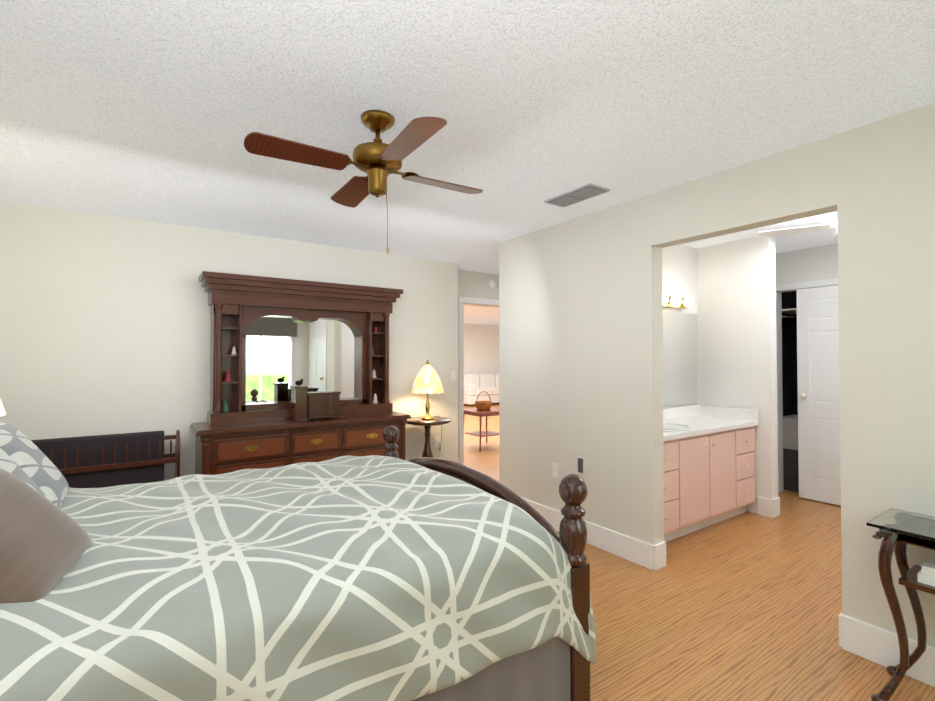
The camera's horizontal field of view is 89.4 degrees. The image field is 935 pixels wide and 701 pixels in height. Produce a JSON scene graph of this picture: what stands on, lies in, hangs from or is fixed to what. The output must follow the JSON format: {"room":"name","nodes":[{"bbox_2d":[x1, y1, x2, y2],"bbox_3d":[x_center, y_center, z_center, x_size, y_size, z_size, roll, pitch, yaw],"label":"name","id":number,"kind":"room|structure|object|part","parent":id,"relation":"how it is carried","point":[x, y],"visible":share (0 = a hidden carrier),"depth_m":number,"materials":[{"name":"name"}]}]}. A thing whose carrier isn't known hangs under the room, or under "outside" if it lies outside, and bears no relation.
{"room":"bedroom","nodes":[
{"label":"bedroom","id":0,"kind":"room"},
{"bbox_2d":[0,201,457,480],"bbox_3d":[-1.855,0.216,4.311,4.050,2.440,0.300,1,-1,-35],"label":"wall","id":1,"kind":"structure","parent":0,"point":[105,323],"depth_m":3.68,"materials":[{"name":"beige paint"}]},
{"bbox_2d":[435,436,440,447],"bbox_3d":[-0.325,1.000,5.171,0.070,0.116,0.008,1,-1,-35],"label":"outlet","id":2,"kind":"object","parent":1,"relation":"attached to","point":[437,441],"visible":0.88,"depth_m":5.17,"materials":[{"name":"white plastic"}]},
{"bbox_2d":[450,370,455,380],"bbox_3d":[-0.159,0.282,5.295,0.070,0.116,0.014,1,-1,-35],"label":"light switch","id":3,"kind":"object","parent":1,"relation":"attached to","point":[452,375],"visible":1,"depth_m":5.29,"materials":[{"name":"white plastic"}]},
{"bbox_2d":[0,0,934,324],"bbox_3d":[0.486,-1.006,7.231,11.700,0.100,13.100,1,-1,-35],"label":"ceiling","id":4,"kind":"structure","parent":0,"point":[152,110],"depth_m":1.97,"materials":[{"name":"white paint"}]},
{"bbox_2d":[244,110,482,253],"bbox_3d":[-0.402,-0.736,2.116,0.827,0.610,0.827,0,-1,13],"label":"ceiling fan","id":5,"kind":"object","parent":4,"relation":"hanging from","point":[377,161],"visible":1,"depth_m":2.02,"materials":[{"name":"brown wood"}]},
{"bbox_2d":[544,183,609,206],"bbox_3d":[0.717,-1.016,3.121,0.190,0.014,0.400,1,-1,-35],"label":"ceiling vent","id":6,"kind":"object","parent":4,"relation":"in","point":[582,193],"visible":1,"depth_m":3.09,"materials":[{"name":"grey metal"}]},
{"bbox_2d":[758,215,837,241],"bbox_3d":[2.819,-0.926,3.457,0.913,0.185,0.913,0,-1,-15],"label":"ceiling light","id":7,"kind":"object","parent":4,"relation":"attached to","point":[798,230],"visible":0.23,"depth_m":3.63,"materials":[{"name":"white plastic"}]},
{"bbox_2d":[458,269,498,305],"bbox_3d":[0.171,0.243,5.970,1.170,2.440,0.120,1,-1,-35],"label":"wall","id":8,"kind":"structure","parent":0,"point":[475,284],"depth_m":5.88,"materials":[{"name":"beige paint"}]},
{"bbox_2d":[458,297,498,463],"bbox_3d":[0.286,0.409,6.039,1.040,2.110,0.143,1,-1,-35],"label":"door frame","id":9,"kind":"structure","parent":8,"relation":"attached to","point":[463,301],"depth_m":5.71,"materials":[{"name":"white wood"}]},
{"bbox_2d":[488,280,495,288],"bbox_3d":[0.315,-0.837,5.999,0.116,0.116,0.026,1,-1,-35],"label":"smoke detector","id":10,"kind":"object","parent":8,"relation":"attached to","point":[491,284],"visible":0.98,"depth_m":5.99,"materials":[{"name":"white plastic"}]},
{"bbox_2d":[464,323,498,373],"bbox_3d":[-2.178,0.361,13.162,8.900,2.440,0.120,1,-1,-35],"label":"wall","id":11,"kind":"structure","parent":0,"point":[481,348],"depth_m":14.90,"materials":[{"name":"white paint"}]},
{"bbox_2d":[499,219,573,510],"bbox_3d":[1.919,0.226,4.949,3.320,2.440,0.910,1,-1,-35],"label":"wall block","id":12,"kind":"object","parent":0,"point":[536,421],"visible":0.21,"depth_m":3.96,"materials":[{"name":"beige paint"}]},
{"bbox_2d":[552,462,558,478],"bbox_3d":[0.702,0.957,3.771,0.008,0.116,0.070,1,-1,-35],"label":"outlet","id":13,"kind":"object","parent":12,"relation":"attached to","point":[555,470],"visible":1,"depth_m":3.77,"materials":[{"name":"white plastic"}]},
{"bbox_2d":[662,244,697,407],"bbox_3d":[1.578,0.213,4.150,1.610,2.440,0.015,1,-1,-35],"label":"wall","id":14,"kind":"structure","parent":0,"point":[679,270],"depth_m":4.45,"materials":[{"name":"white paint"}]},
{"bbox_2d":[663,294,693,308],"bbox_3d":[1.584,-0.444,4.055,1.200,0.090,0.164,1,-1,-35],"label":"vanity light","id":15,"kind":"object","parent":14,"relation":"attached to","point":[678,302],"visible":0.4,"depth_m":4.25,"materials":[{"name":"white glass"}]},
{"bbox_2d":[663,311,697,406],"bbox_3d":[1.587,0.073,4.144,1.571,0.860,0.007,1,-1,-35],"label":"vanity mirror","id":16,"kind":"object","parent":14,"relation":"attached to","point":[680,361],"visible":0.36,"depth_m":4.42,"materials":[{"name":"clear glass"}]},
{"bbox_2d":[663,405,698,420],"bbox_3d":[1.592,0.568,4.124,1.586,0.100,0.020,1,-1,-35],"label":"backsplash","id":17,"kind":"structure","parent":14,"relation":"attached to","point":[692,410],"depth_m":4.39,"materials":[{"name":"white stone"}]},
{"bbox_2d":[464,403,934,700],"bbox_3d":[0.486,1.533,7.189,11.700,0.100,13.100,1,-1,-35],"label":"floor","id":18,"kind":"structure","parent":0,"point":[746,606],"depth_m":2.51,"materials":[{"name":"brown wood"}]},
{"bbox_2d":[31,430,179,487],"bbox_3d":[-2.639,1.013,3.366,1.000,0.815,0.260,1,-1,-35],"label":"rack","id":19,"kind":"object","parent":18,"relation":"on","point":[101,461],"visible":0.56,"depth_m":3.36,"materials":[{"name":"brown wood"}]},
{"bbox_2d":[0,422,595,700],"bbox_3d":[-1.039,0.715,1.827,2.541,1.360,1.772,1,-1,-35],"label":"bed","id":20,"kind":"object","parent":18,"relation":"on","point":[389,575],"visible":1,"depth_m":1.43,"materials":[{"name":"grey fabric"}]},
{"bbox_2d":[190,271,410,474],"bbox_3d":[-1.380,0.417,4.114,1.750,2.030,0.520,1,-1,-35],"label":"dresser","id":21,"kind":"object","parent":18,"relation":"on","point":[272,340],"visible":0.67,"depth_m":4.09,"materials":[{"name":"brown wood"}]},
{"bbox_2d":[290,379,340,421],"bbox_3d":[-1.302,0.414,4.054,0.390,0.350,0.167,1,-1,-35],"label":"jewelry box","id":22,"kind":"object","parent":21,"relation":"on","point":[306,405],"visible":1,"depth_m":3.98,"materials":[{"name":"brown wood"}]},
{"bbox_2d":[406,360,450,457],"bbox_3d":[-0.396,0.767,4.751,0.476,1.352,0.502,1,-1,-35],"label":"table lamp","id":23,"kind":"object","parent":18,"relation":"on","point":[427,381],"depth_m":4.69,"materials":[{"name":"beige fabric"}]},
{"bbox_3d":[-0.396,1.068,4.746,0.476,0.750,0.502,1,-1,-35],"label":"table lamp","id":24,"kind":"part","parent":23,"relation":"part of","materials":[{"name":"brown wood"}]},
{"bbox_2d":[464,391,498,451],"bbox_3d":[0.248,1.056,7.276,0.540,0.858,0.540,1,-1,-35],"label":"side table","id":25,"kind":"object","parent":18,"relation":"on","point":[482,409],"visible":0.88,"depth_m":7.17,"materials":[{"name":"brown wood"}]},
{"bbox_2d":[464,373,498,405],"bbox_3d":[0.699,1.156,14.351,2.200,0.890,0.970,1,-1,-35],"label":"sofa","id":26,"kind":"object","parent":18,"relation":"on","point":[475,385],"visible":0.48,"depth_m":13.91,"materials":[{"name":"white fabric"}]},
{"bbox_2d":[664,425,755,541],"bbox_3d":[1.742,1.039,3.900,1.586,0.780,0.545,1,-1,-35],"label":"bathroom vanity","id":27,"kind":"object","parent":18,"relation":"on","point":[709,465],"depth_m":3.69,"materials":[{"name":"pink wood"}]},
{"bbox_2d":[663,417,758,440],"bbox_3d":[1.741,0.632,3.908,1.586,0.035,0.543,1,-1,-35],"label":"countertop","id":28,"kind":"structure","parent":27,"relation":"on","point":[712,423],"depth_m":3.98,"materials":[{"name":"white stone"}]},
{"bbox_2d":[663,421,706,432],"bbox_3d":[1.534,0.677,3.775,0.558,0.150,0.423,1,-1,-35],"label":"sink","id":29,"kind":"object","parent":28,"relation":"in","point":[668,426],"depth_m":3.81,"materials":[{"name":"white ceramic"}]},
{"bbox_2d":[783,415,798,491],"bbox_3d":[3.716,1.073,4.738,0.490,0.740,0.980,1,-1,-35],"label":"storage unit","id":30,"kind":"object","parent":18,"relation":"on","point":[790,456],"visible":0.25,"depth_m":4.88,"materials":[{"name":"grey"}]},
{"bbox_2d":[866,508,934,700],"bbox_3d":[2.006,1.036,1.571,0.344,0.710,1.012,1,-1,-35],"label":"console","id":31,"kind":"object","parent":18,"relation":"on","point":[899,531],"visible":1,"depth_m":1.85,"materials":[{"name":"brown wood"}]},
{"bbox_3d":[-2.557,1.084,2.217,0.487,0.635,0.460,1,-1,-35],"label":"nightstand","id":32,"kind":"object","parent":18,"relation":"on","visible":0},
{"bbox_2d":[0,400,5,415],"bbox_3d":[-2.492,0.435,2.285,0.372,0.660,0.372,1,-1,-35],"label":"lamp","id":33,"kind":"object","parent":32,"relation":"on","point":[2,412],"visible":1,"depth_m":2.38,"materials":[{"name":"white fabric"}]},
{"bbox_2d":[697,236,777,513],"bbox_3d":[2.473,0.217,4.378,0.120,2.440,0.660,1,-1,-35],"label":"wall","id":34,"kind":"structure","parent":0,"point":[736,316],"depth_m":4.25,"materials":[{"name":"white paint"}]},
{"bbox_2d":[699,405,757,420],"bbox_3d":[2.390,0.571,4.347,0.020,0.100,0.523,1,-1,-35],"label":"backsplash","id":35,"kind":"structure","parent":34,"relation":"attached to","point":[704,410],"depth_m":4.33,"materials":[{"name":"white stone"}]},
{"bbox_2d":[573,103,934,647],"bbox_3d":[1.799,0.183,2.312,0.120,2.440,3.290,1,-1,-35],"label":"wall","id":36,"kind":"structure","parent":0,"point":[886,225],"depth_m":2.24,"materials":[{"name":"beige paint"}]},
{"bbox_2d":[578,457,584,473],"bbox_3d":[0.850,0.863,3.547,0.022,0.116,0.070,1,-1,-35],"label":"electrical outlet","id":37,"kind":"object","parent":36,"relation":"attached to","point":[581,465],"visible":1,"depth_m":3.53,"materials":[{"name":"black"}]},
{"bbox_2d":[458,459,934,686],"bbox_3d":[0.490,1.405,7.229,11.250,0.157,12.658,1,-1,-35],"label":"baseboard","id":38,"kind":"structure","parent":36,"relation":"attached to","point":[875,644],"depth_m":2.23,"materials":[{"name":"white wood"}]},
{"bbox_2d":[781,291,792,415],"bbox_3d":[3.366,0.231,5.265,0.580,2.440,0.220,1,-1,-35],"label":"wall","id":39,"kind":"structure","parent":0,"point":[787,366],"depth_m":5.27,"materials":[{"name":"black"}]},
{"bbox_2d":[791,291,797,414],"bbox_3d":[3.999,0.227,4.967,0.120,2.440,3.250,1,-1,-35],"label":"wall","id":40,"kind":"structure","parent":0,"point":[794,359],"depth_m":5.32,"materials":[{"name":"black"}]},
{"bbox_2d":[782,308,796,334],"bbox_3d":[3.802,-0.303,4.644,0.560,0.262,1.290,1,-1,-35],"label":"hanger","id":41,"kind":"object","parent":40,"relation":"attached to","point":[790,311],"visible":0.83,"depth_m":5.01,"materials":[{"name":"silver metal"}]},
{"bbox_2d":[776,243,837,491],"bbox_3d":[3.386,0.221,4.621,0.120,2.440,1.300,1,-1,-35],"label":"wall","id":42,"kind":"structure","parent":0,"point":[809,264],"depth_m":4.74,"materials":[{"name":"white paint"}]},
{"bbox_2d":[776,278,837,434],"bbox_3d":[3.430,0.383,4.435,0.018,2.110,1.070,1,-1,-35],"label":"door frame","id":43,"kind":"structure","parent":42,"relation":"attached to","point":[829,282],"depth_m":4.62,"materials":[{"name":"white wood"}]},
{"bbox_2d":[796,285,840,505],"bbox_3d":[3.417,0.410,4.332,0.092,2.028,0.695,1,-1,-35],"label":"closet door","id":44,"kind":"structure","parent":42,"relation":"in","point":[819,466],"depth_m":4.48,"materials":[{"name":"white wood"}]}
]}

